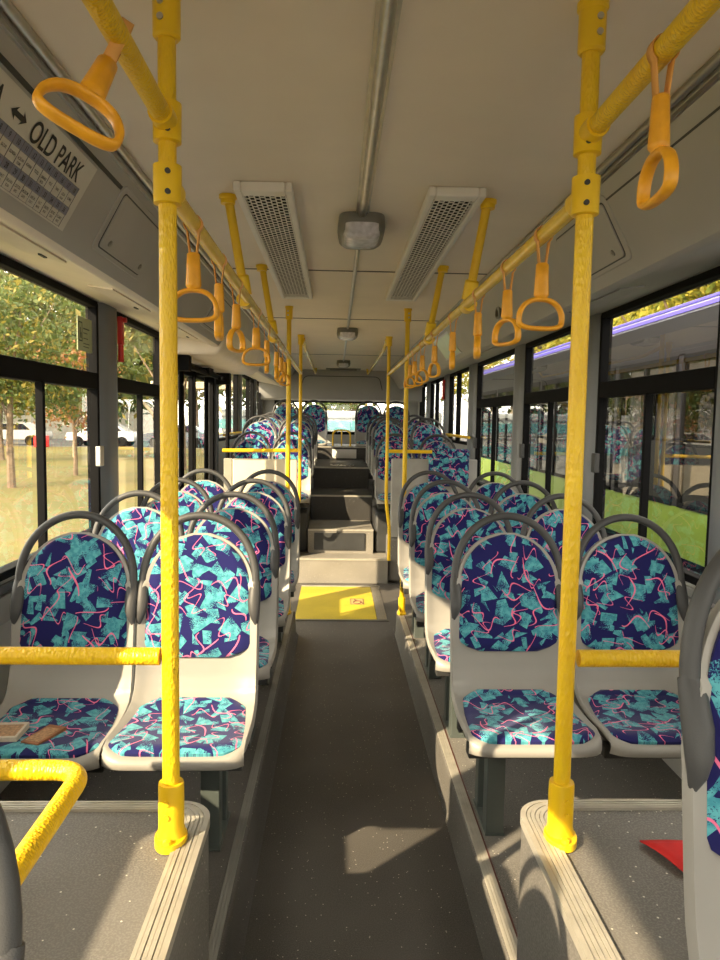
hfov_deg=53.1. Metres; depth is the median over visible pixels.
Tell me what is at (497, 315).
hook
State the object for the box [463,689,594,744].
seat cushion
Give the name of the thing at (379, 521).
equipment box
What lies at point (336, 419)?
van
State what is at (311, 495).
trim
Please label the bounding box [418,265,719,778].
wall
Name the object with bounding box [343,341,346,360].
conduit
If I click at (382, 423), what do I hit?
cushion
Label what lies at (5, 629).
wall
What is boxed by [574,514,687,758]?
chair
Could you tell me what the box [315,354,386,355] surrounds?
trim
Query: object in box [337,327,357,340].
ceiling lamp
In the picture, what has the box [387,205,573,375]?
handrail
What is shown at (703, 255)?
trim
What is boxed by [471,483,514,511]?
cushion
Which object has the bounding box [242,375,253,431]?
window
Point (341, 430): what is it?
hoop
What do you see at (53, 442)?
ground
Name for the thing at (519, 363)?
trim
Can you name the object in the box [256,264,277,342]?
post
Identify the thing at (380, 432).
cushion
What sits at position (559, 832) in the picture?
socket
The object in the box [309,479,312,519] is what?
floor
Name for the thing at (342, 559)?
trim
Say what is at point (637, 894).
box
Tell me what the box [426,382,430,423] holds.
trim
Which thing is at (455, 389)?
window
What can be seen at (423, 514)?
cushion
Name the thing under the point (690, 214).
wall panel
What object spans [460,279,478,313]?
socket
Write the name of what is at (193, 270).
handle
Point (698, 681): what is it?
chair
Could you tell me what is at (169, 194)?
pole
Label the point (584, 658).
handrail
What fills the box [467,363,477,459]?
trim
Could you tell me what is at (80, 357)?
tree
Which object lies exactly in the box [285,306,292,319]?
socket
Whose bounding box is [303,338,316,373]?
handrail
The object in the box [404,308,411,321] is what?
socket
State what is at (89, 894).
box
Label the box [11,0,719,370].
ceiling
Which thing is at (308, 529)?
trim
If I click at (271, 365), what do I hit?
notice
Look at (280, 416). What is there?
chair
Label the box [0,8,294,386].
wall panel
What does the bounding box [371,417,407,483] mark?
chair
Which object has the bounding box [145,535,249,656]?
cushion
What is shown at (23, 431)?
car
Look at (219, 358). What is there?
trim
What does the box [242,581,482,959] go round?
floor
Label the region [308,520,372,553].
step
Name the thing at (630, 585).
cushion
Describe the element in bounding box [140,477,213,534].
chair
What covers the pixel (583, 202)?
pole
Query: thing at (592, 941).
trim
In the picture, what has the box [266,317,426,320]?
trim
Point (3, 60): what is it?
trim
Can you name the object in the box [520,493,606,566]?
chair
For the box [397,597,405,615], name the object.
socket
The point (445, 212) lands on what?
ceiling vent
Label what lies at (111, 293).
ledge cover
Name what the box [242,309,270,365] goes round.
handle
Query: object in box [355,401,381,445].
chair
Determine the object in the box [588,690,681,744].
seat cushion
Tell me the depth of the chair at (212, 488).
4.61 m
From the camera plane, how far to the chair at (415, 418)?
9.04 m
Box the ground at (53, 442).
[3,438,466,448]
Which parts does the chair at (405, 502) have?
seat frame, leg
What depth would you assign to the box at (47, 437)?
42.27 m
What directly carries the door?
in the wall at (5, 629)
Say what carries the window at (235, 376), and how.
in the wall at (5, 629)
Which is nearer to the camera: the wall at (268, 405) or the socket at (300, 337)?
the socket at (300, 337)
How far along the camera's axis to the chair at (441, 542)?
3.30 m
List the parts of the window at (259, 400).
glass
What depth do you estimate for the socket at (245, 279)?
2.57 m
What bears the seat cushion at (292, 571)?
on the chair at (294, 503)
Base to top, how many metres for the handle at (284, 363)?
0.236 m
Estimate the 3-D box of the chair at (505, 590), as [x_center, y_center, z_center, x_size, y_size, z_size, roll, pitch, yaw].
[0.534,0.658,2.421,0.428,1.046,0.508,1,5,-2]
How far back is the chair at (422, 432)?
8.29 m
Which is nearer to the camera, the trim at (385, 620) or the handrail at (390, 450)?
the trim at (385, 620)
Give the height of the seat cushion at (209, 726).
0.053 m
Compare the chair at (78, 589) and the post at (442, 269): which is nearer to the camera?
the chair at (78, 589)
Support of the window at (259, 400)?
in the wall at (5, 629)
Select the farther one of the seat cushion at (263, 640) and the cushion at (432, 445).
the cushion at (432, 445)
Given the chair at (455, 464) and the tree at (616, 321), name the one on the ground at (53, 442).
the tree at (616, 321)
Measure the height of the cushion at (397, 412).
0.413 m
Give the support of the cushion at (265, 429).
on the chair at (265, 429)
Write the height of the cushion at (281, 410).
0.413 m
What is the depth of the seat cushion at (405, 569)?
4.56 m
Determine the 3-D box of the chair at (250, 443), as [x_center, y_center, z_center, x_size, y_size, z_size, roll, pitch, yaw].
[-1.119,-0.115,7.262,0.428,0.746,0.508,1,5,-2]
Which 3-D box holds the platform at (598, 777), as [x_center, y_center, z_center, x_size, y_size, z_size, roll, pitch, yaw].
[0.828,1.337,1.705,0.913,0.180,7.120,1,5,-2]
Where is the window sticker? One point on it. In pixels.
(84, 326)
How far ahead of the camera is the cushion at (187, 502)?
3.89 m
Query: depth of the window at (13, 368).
3.06 m
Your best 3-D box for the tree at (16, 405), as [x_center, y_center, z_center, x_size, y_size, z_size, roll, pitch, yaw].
[-14.178,-3.873,29.607,7.297,6.158,6.726,0,5,-9]
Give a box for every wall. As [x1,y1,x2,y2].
[0,253,263,792]
[224,458,296,497]
[259,369,423,401]
[263,400,417,442]
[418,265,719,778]
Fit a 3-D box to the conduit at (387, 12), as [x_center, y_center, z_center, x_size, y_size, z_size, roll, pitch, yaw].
[0.080,-0.812,0.557,0.048,0.030,4.240,1,5,-2]
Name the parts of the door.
vertical post, vertical post, edge post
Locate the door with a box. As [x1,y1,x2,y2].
[178,355,230,490]
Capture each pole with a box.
[147,0,187,854]
[285,306,292,614]
[297,334,303,500]
[385,336,392,560]
[397,308,411,615]
[543,0,610,852]
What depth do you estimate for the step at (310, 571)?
6.85 m
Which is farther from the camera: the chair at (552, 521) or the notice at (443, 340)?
the notice at (443, 340)
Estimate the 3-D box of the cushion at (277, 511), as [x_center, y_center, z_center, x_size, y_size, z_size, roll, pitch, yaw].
[-0.581,0.278,3.908,0.356,0.413,0.085,1,5,-2]
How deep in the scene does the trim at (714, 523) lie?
2.52 m
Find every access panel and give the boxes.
[92,186,158,278]
[201,295,232,333]
[553,195,631,280]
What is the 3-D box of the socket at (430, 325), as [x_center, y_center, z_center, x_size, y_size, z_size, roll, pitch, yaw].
[0.363,-0.763,3.736,0.060,0.119,0.084,1,5,-2]
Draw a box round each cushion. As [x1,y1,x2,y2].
[0,698,117,758]
[20,534,126,646]
[101,508,160,579]
[108,697,245,756]
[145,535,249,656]
[150,492,204,534]
[183,481,228,511]
[197,509,271,601]
[227,493,284,566]
[235,439,267,458]
[244,422,273,453]
[248,482,294,542]
[259,636,268,667]
[261,420,278,431]
[266,418,282,428]
[274,404,295,422]
[275,439,307,479]
[278,597,283,616]
[281,423,310,447]
[291,570,293,582]
[301,492,308,499]
[303,405,324,431]
[357,406,378,432]
[374,424,402,456]
[375,422,390,430]
[378,441,410,480]
[378,493,390,500]
[389,406,403,425]
[403,482,448,542]
[403,567,408,580]
[408,423,424,447]
[413,425,442,458]
[415,493,470,565]
[416,592,424,613]
[421,442,450,458]
[432,509,502,599]
[434,629,449,661]
[459,534,557,650]
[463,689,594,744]
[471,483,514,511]
[496,494,548,533]
[529,510,598,566]
[581,536,678,649]
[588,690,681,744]
[707,630,719,855]
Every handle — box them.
[32,17,133,151]
[177,214,218,322]
[211,254,226,340]
[226,278,245,352]
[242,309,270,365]
[262,324,271,373]
[274,342,279,379]
[276,346,285,383]
[279,354,290,385]
[403,354,415,388]
[405,350,422,386]
[415,340,428,382]
[428,329,440,377]
[448,312,458,369]
[472,287,484,359]
[492,259,520,346]
[516,225,564,330]
[636,33,679,209]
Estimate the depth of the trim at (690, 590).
2.72 m
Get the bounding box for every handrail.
[0,647,161,664]
[82,0,169,120]
[177,198,301,374]
[222,449,297,451]
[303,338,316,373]
[366,339,386,374]
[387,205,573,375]
[389,449,431,453]
[575,650,679,666]
[589,0,719,133]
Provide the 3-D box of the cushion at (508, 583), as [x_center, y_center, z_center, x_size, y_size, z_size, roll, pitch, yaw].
[0.532,0.405,2.590,0.356,0.413,0.085,1,5,-2]
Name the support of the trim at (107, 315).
attached to the wall at (5, 629)
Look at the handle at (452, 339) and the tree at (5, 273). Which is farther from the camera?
the tree at (5, 273)
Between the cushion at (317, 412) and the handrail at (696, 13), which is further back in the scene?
the cushion at (317, 412)
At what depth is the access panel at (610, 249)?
2.43 m
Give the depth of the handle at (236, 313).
2.29 m
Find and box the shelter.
[72,381,232,453]
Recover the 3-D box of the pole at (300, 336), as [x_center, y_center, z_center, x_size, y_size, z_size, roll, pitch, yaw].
[-0.589,-0.476,6.696,0.069,1.715,0.182,-2,6,-34]
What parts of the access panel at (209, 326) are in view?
panel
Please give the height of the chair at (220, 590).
1.046 m
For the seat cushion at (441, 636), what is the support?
on the chair at (441, 542)
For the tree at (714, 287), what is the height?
9.056 m
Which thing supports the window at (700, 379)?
in the wall at (674, 764)
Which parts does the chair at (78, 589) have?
seat frame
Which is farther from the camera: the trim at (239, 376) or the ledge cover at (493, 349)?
the trim at (239, 376)
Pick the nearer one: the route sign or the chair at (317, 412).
the route sign
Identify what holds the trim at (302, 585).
on the floor at (357, 861)
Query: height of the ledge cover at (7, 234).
0.031 m
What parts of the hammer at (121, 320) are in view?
handle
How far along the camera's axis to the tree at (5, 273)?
42.60 m
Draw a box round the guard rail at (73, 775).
[0,759,86,884]
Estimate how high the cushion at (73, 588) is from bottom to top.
0.413 m
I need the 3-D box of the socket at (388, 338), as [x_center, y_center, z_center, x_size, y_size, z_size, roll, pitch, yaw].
[0.267,-1.271,6.610,0.064,0.090,0.063,1,5,-2]
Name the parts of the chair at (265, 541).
leg, seat frame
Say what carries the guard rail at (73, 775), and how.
on the box at (89, 894)
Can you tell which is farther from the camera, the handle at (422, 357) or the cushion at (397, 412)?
the cushion at (397, 412)
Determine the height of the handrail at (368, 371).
0.118 m
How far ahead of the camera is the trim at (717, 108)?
1.75 m
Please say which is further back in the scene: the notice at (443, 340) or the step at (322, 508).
the step at (322, 508)
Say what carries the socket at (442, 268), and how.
attached to the post at (442, 269)
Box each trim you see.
[0,0,295,370]
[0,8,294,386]
[0,53,122,189]
[0,207,282,386]
[0,578,14,594]
[0,590,11,625]
[0,801,209,959]
[98,302,118,527]
[178,328,263,374]
[209,611,293,959]
[233,268,486,274]
[238,374,241,438]
[254,379,256,421]
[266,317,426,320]
[296,619,388,621]
[300,558,386,560]
[302,376,381,388]
[302,585,379,586]
[308,529,373,530]
[311,495,371,496]
[314,467,368,468]
[314,533,364,549]
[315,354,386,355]
[317,446,365,447]
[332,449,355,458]
[371,585,386,619]
[390,50,719,369]
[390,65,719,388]
[399,615,516,959]
[400,231,719,388]
[404,615,517,936]
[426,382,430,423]
[443,374,449,442]
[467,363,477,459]
[476,486,714,606]
[510,344,525,492]
[520,799,681,959]
[581,313,600,521]
[606,106,719,200]
[707,344,719,603]
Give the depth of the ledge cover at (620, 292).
2.92 m
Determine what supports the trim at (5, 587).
attached to the wall at (5, 629)
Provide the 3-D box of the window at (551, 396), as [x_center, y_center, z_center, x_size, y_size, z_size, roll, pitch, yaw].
[1.218,-0.347,4.605,0.083,1.170,1.260,1,5,-2]
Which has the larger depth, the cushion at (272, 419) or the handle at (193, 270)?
the cushion at (272, 419)
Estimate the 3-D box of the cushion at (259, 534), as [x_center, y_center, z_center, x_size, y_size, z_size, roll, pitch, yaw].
[-0.567,0.338,3.191,0.356,0.413,0.085,1,5,-2]
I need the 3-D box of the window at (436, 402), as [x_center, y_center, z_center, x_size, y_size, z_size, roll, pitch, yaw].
[1.053,-0.952,9.705,0.079,0.810,1.390,1,5,-2]
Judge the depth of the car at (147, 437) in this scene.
44.77 m
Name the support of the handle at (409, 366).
hanging from the handrail at (561, 218)
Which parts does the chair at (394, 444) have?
seat frame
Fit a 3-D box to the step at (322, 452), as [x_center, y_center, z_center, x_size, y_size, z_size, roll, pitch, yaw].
[-0.287,0.036,11.238,1.400,1.165,1.600,1,5,-2]
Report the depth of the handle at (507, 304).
1.97 m
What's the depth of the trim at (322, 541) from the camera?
7.11 m
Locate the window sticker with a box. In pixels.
[77,315,91,352]
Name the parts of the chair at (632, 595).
seat frame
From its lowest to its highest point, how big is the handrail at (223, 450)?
0.044 m
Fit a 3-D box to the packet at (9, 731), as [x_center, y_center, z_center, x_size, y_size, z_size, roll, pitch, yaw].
[-1.070,0.765,2.171,0.105,0.027,0.111,0,5,-6]
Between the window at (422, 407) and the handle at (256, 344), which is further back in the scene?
the window at (422, 407)
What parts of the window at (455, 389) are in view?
glass, handrail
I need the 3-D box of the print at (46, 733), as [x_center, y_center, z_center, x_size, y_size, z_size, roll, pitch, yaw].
[-0.952,0.763,2.161,0.046,0.001,0.095,2,5,16]
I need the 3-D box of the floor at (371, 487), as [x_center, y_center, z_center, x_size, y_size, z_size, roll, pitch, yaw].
[0.553,0.440,9.342,0.960,0.700,3.000,1,5,-2]
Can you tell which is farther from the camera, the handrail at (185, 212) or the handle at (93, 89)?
the handrail at (185, 212)
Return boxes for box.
[4,812,208,959]
[34,436,48,446]
[300,505,309,551]
[372,505,389,552]
[517,810,688,959]
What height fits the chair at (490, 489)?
0.746 m
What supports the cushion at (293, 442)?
on the chair at (306, 464)
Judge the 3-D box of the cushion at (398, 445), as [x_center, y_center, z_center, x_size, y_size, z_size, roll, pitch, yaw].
[0.363,-0.199,7.494,0.356,0.413,0.085,1,5,-2]
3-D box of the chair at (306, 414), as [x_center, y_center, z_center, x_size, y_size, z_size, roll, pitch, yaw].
[-0.779,-0.423,9.557,0.428,0.940,0.508,1,5,-2]
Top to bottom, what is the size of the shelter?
3.450 m
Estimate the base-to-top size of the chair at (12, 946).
0.686 m
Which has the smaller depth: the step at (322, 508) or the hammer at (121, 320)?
the hammer at (121, 320)
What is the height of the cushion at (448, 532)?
0.413 m
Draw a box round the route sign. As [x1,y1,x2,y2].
[0,67,96,230]
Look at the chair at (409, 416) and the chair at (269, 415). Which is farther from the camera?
the chair at (409, 416)
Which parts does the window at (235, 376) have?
handrail, glass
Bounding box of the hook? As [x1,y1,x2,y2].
[495,306,500,318]
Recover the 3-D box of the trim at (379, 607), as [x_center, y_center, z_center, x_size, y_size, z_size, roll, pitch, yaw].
[0.156,1.042,6.197,0.075,0.006,1.160,1,5,-2]
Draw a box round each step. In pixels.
[297,548,387,583]
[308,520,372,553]
[311,488,371,521]
[312,443,372,478]
[313,459,368,488]
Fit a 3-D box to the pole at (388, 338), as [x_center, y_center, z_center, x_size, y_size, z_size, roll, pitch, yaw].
[0.261,-0.279,6.692,0.082,2.080,0.063,1,5,-2]
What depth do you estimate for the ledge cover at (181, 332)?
4.47 m
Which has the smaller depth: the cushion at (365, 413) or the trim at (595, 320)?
the trim at (595, 320)
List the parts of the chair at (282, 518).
leg, seat frame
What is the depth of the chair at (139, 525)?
3.17 m
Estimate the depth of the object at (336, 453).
10.38 m
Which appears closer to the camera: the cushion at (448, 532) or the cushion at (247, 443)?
the cushion at (448, 532)
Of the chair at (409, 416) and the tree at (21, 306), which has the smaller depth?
the chair at (409, 416)
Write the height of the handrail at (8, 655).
0.034 m
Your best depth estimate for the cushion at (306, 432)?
8.23 m
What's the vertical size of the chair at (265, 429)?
0.746 m
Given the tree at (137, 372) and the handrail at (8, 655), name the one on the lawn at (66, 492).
the tree at (137, 372)
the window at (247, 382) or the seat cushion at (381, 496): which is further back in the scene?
the window at (247, 382)
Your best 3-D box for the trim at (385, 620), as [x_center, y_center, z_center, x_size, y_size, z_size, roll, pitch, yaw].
[-0.141,1.088,5.585,0.730,0.006,0.035,1,5,-2]
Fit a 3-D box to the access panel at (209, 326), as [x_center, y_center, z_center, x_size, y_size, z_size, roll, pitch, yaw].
[-0.862,-1.004,4.381,0.135,0.182,0.598,1,5,-2]
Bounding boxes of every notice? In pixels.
[260,351,278,376]
[434,331,461,360]
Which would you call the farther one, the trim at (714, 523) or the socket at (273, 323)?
the socket at (273, 323)
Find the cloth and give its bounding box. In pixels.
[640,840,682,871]
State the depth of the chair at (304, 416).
8.98 m
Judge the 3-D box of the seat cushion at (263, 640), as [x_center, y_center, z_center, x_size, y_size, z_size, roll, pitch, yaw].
[-0.564,0.711,2.975,0.404,0.053,0.349,1,5,-2]
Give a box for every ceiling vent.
[233,181,312,298]
[385,186,485,300]
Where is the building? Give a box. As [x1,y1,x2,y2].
[3,398,152,438]
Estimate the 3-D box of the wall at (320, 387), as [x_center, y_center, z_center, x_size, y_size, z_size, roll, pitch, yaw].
[-0.297,-1.501,11.512,2.560,0.458,0.800,1,5,-2]
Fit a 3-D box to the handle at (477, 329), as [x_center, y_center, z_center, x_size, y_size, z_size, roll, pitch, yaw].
[0.393,-0.522,2.399,0.042,0.236,0.114,1,5,-2]
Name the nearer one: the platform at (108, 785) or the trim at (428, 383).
the platform at (108, 785)
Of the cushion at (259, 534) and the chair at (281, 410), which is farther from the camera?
the chair at (281, 410)
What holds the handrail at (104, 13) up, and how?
attached to the pole at (169, 194)
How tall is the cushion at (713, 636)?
0.413 m
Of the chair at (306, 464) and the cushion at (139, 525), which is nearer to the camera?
the cushion at (139, 525)
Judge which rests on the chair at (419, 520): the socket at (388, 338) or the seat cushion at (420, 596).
the seat cushion at (420, 596)
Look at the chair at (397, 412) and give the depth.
11.10 m
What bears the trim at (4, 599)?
attached to the wall at (5, 629)
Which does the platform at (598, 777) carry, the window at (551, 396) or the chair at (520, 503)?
the chair at (520, 503)
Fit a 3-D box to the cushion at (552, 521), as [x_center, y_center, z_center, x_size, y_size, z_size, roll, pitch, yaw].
[0.946,0.350,3.342,0.356,0.413,0.085,1,5,-2]
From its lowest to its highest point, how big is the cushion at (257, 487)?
0.413 m
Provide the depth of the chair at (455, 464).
6.83 m
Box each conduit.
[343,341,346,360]
[346,250,359,328]
[356,0,402,216]
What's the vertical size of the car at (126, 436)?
1.420 m
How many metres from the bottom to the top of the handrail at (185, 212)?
0.033 m
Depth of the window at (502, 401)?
6.57 m
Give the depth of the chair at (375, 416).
9.76 m
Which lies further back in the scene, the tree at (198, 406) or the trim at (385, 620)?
the tree at (198, 406)
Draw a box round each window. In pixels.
[0,254,103,581]
[117,312,159,506]
[219,374,241,440]
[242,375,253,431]
[257,381,262,421]
[274,400,403,434]
[419,384,426,422]
[430,377,443,432]
[446,367,469,444]
[473,348,514,485]
[519,326,570,506]
[591,266,719,585]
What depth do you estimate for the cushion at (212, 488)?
4.61 m
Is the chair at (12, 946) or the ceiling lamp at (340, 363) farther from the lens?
the ceiling lamp at (340, 363)
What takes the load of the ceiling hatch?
attached to the ceiling
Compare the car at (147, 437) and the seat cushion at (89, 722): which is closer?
the seat cushion at (89, 722)
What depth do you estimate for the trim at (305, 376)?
11.09 m
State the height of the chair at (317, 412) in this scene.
0.746 m
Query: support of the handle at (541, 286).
hanging from the handrail at (561, 218)
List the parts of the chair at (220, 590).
seat frame, leg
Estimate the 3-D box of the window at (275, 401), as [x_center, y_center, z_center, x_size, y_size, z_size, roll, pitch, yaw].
[-0.319,-1.032,11.972,2.200,0.552,0.060,1,5,-2]
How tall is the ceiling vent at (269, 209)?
0.032 m
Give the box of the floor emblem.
[350,598,363,604]
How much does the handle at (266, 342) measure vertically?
0.236 m
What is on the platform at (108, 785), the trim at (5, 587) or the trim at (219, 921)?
the trim at (219, 921)
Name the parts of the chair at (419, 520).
seat frame, leg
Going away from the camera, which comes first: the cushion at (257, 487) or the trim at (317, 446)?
the cushion at (257, 487)
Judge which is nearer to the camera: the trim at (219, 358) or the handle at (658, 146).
the handle at (658, 146)
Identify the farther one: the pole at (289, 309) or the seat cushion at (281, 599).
the pole at (289, 309)
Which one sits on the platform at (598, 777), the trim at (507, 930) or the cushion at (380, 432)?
the trim at (507, 930)
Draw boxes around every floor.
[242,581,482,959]
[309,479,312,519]
[368,479,376,547]
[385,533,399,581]
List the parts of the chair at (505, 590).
leg, seat frame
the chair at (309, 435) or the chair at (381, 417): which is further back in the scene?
the chair at (381, 417)
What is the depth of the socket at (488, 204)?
2.48 m
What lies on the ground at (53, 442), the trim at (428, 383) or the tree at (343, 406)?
the tree at (343, 406)
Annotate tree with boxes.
[0,269,54,352]
[0,269,124,487]
[0,321,86,459]
[3,288,152,429]
[19,340,126,475]
[20,285,232,469]
[75,304,152,376]
[117,329,232,426]
[232,374,360,410]
[285,402,385,410]
[461,341,552,401]
[509,299,675,361]
[619,280,719,322]
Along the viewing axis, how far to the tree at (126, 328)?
15.75 m
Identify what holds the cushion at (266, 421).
on the chair at (269, 415)
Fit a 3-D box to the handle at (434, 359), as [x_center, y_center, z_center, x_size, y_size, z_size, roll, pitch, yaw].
[0.360,-0.611,3.475,0.043,0.236,0.114,0,5,-7]
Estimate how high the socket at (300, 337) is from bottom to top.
0.090 m
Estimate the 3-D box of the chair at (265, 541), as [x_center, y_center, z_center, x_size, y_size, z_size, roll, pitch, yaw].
[-0.564,0.591,3.022,0.428,1.046,0.508,1,5,-2]
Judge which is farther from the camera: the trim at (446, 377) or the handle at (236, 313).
the trim at (446, 377)
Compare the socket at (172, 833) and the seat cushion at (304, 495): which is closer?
the socket at (172, 833)
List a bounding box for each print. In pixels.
[0,724,23,735]
[26,727,58,741]
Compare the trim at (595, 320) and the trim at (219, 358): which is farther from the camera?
the trim at (219, 358)
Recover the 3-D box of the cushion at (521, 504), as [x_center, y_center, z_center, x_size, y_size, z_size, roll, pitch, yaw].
[0.922,0.290,4.060,0.356,0.413,0.085,1,5,-2]
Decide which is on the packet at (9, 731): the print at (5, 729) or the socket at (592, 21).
the print at (5, 729)
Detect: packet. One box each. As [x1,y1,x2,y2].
[0,722,29,741]
[21,724,66,744]
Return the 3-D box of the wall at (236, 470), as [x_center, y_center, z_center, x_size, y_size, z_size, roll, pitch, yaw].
[-0.943,0.165,6.825,0.690,0.735,0.030,1,5,-2]
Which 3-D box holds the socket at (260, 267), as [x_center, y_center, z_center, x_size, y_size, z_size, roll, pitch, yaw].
[-0.493,-1.065,3.620,0.062,0.029,0.061,1,5,-2]
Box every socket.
[152,0,180,43]
[154,777,187,854]
[219,193,236,205]
[236,274,251,308]
[256,264,267,271]
[268,320,277,342]
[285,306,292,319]
[297,334,303,344]
[386,336,392,345]
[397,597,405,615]
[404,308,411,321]
[423,321,435,344]
[437,265,448,272]
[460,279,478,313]
[480,198,496,210]
[543,776,576,852]
[577,0,609,58]
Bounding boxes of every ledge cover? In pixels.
[0,222,66,262]
[87,284,150,311]
[157,322,197,339]
[480,346,506,355]
[569,285,644,312]
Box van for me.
[219,409,382,437]
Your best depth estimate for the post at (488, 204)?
2.56 m
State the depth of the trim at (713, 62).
1.90 m
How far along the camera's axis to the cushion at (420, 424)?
9.03 m
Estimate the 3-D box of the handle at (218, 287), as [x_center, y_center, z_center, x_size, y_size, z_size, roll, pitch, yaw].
[-0.383,-0.497,1.954,0.042,0.236,0.115,1,5,-2]
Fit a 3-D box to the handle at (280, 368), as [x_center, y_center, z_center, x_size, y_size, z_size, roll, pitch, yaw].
[-0.467,-0.689,4.254,0.043,0.236,0.114,1,5,3]
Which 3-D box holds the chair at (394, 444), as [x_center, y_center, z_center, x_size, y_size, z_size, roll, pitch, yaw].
[0.366,0.021,7.323,0.428,0.980,0.508,1,5,-2]
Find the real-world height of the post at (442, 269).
0.378 m
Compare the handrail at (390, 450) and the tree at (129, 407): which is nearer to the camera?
the handrail at (390, 450)
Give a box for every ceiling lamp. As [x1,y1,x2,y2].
[336,360,350,367]
[337,211,384,249]
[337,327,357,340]
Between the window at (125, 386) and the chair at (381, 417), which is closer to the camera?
the window at (125, 386)
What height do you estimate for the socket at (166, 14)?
0.090 m
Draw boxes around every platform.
[0,612,297,959]
[395,610,681,959]
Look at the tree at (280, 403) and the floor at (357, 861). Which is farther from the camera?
the tree at (280, 403)
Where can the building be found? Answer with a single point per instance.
(147, 418)
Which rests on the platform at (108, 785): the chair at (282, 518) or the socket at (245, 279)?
the chair at (282, 518)
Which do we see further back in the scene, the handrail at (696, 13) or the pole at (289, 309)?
the pole at (289, 309)
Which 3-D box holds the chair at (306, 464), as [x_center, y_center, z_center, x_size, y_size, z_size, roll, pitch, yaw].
[-0.706,0.007,7.286,0.428,0.980,0.508,1,5,-2]
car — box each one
[3,422,52,445]
[65,424,136,446]
[143,425,203,447]
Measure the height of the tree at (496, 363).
9.053 m
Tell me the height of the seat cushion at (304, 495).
0.053 m
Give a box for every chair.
[0,511,137,772]
[0,803,25,959]
[92,490,184,579]
[101,512,260,850]
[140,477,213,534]
[178,468,233,511]
[187,491,279,747]
[217,478,291,684]
[231,431,270,458]
[239,469,300,641]
[241,415,277,453]
[252,414,281,431]
[258,412,284,428]
[271,432,311,509]
[272,399,298,422]
[277,416,313,481]
[284,415,315,465]
[291,413,317,462]
[302,400,327,445]
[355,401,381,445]
[366,414,394,484]
[368,416,399,476]
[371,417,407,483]
[375,433,414,510]
[383,401,409,425]
[390,449,476,536]
[398,470,457,637]
[400,415,426,429]
[408,417,434,447]
[409,479,480,678]
[410,418,446,458]
[418,434,455,458]
[425,492,512,737]
[450,512,601,835]
[465,471,522,511]
[488,480,557,533]
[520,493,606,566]
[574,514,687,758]
[677,549,719,959]
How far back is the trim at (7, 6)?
1.77 m
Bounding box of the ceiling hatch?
[326,368,360,370]
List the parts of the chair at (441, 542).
seat frame, leg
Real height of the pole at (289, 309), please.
2.140 m
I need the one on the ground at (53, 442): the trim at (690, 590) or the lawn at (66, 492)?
the lawn at (66, 492)
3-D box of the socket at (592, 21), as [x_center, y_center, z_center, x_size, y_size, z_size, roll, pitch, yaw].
[0.427,-0.831,1.326,0.057,0.090,0.057,1,5,-2]
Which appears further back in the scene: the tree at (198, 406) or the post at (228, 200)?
the tree at (198, 406)
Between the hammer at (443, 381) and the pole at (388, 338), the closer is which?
the pole at (388, 338)
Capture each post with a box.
[219,193,251,308]
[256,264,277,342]
[423,265,448,344]
[460,198,496,313]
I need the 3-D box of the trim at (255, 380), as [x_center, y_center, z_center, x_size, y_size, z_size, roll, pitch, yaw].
[-1.536,-1.062,10.588,0.030,0.820,0.246,1,5,-2]
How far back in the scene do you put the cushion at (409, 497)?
4.75 m
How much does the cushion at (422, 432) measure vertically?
0.413 m
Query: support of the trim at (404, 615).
on the platform at (598, 777)
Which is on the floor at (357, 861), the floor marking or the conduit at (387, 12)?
the floor marking
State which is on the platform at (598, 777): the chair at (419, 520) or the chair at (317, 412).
the chair at (419, 520)
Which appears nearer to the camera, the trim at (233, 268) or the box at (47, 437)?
the trim at (233, 268)
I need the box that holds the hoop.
[332,429,350,445]
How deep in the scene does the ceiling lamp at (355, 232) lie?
2.69 m
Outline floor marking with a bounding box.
[295,586,376,618]
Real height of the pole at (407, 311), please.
2.140 m
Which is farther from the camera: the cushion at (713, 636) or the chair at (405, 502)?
the chair at (405, 502)
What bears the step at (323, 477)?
on the floor at (357, 861)
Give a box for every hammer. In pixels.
[117,316,126,361]
[442,380,444,399]
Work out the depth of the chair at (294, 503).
4.62 m
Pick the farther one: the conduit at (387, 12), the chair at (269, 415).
the chair at (269, 415)
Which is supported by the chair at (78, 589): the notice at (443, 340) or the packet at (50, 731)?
the packet at (50, 731)
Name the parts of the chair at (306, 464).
seat frame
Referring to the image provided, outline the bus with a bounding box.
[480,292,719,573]
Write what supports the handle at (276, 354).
hanging from the handrail at (185, 212)
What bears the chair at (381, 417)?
on the floor at (371, 487)
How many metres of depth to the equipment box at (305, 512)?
7.14 m
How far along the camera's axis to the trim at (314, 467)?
8.61 m
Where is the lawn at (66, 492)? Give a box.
[0,446,203,566]
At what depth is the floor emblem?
6.14 m

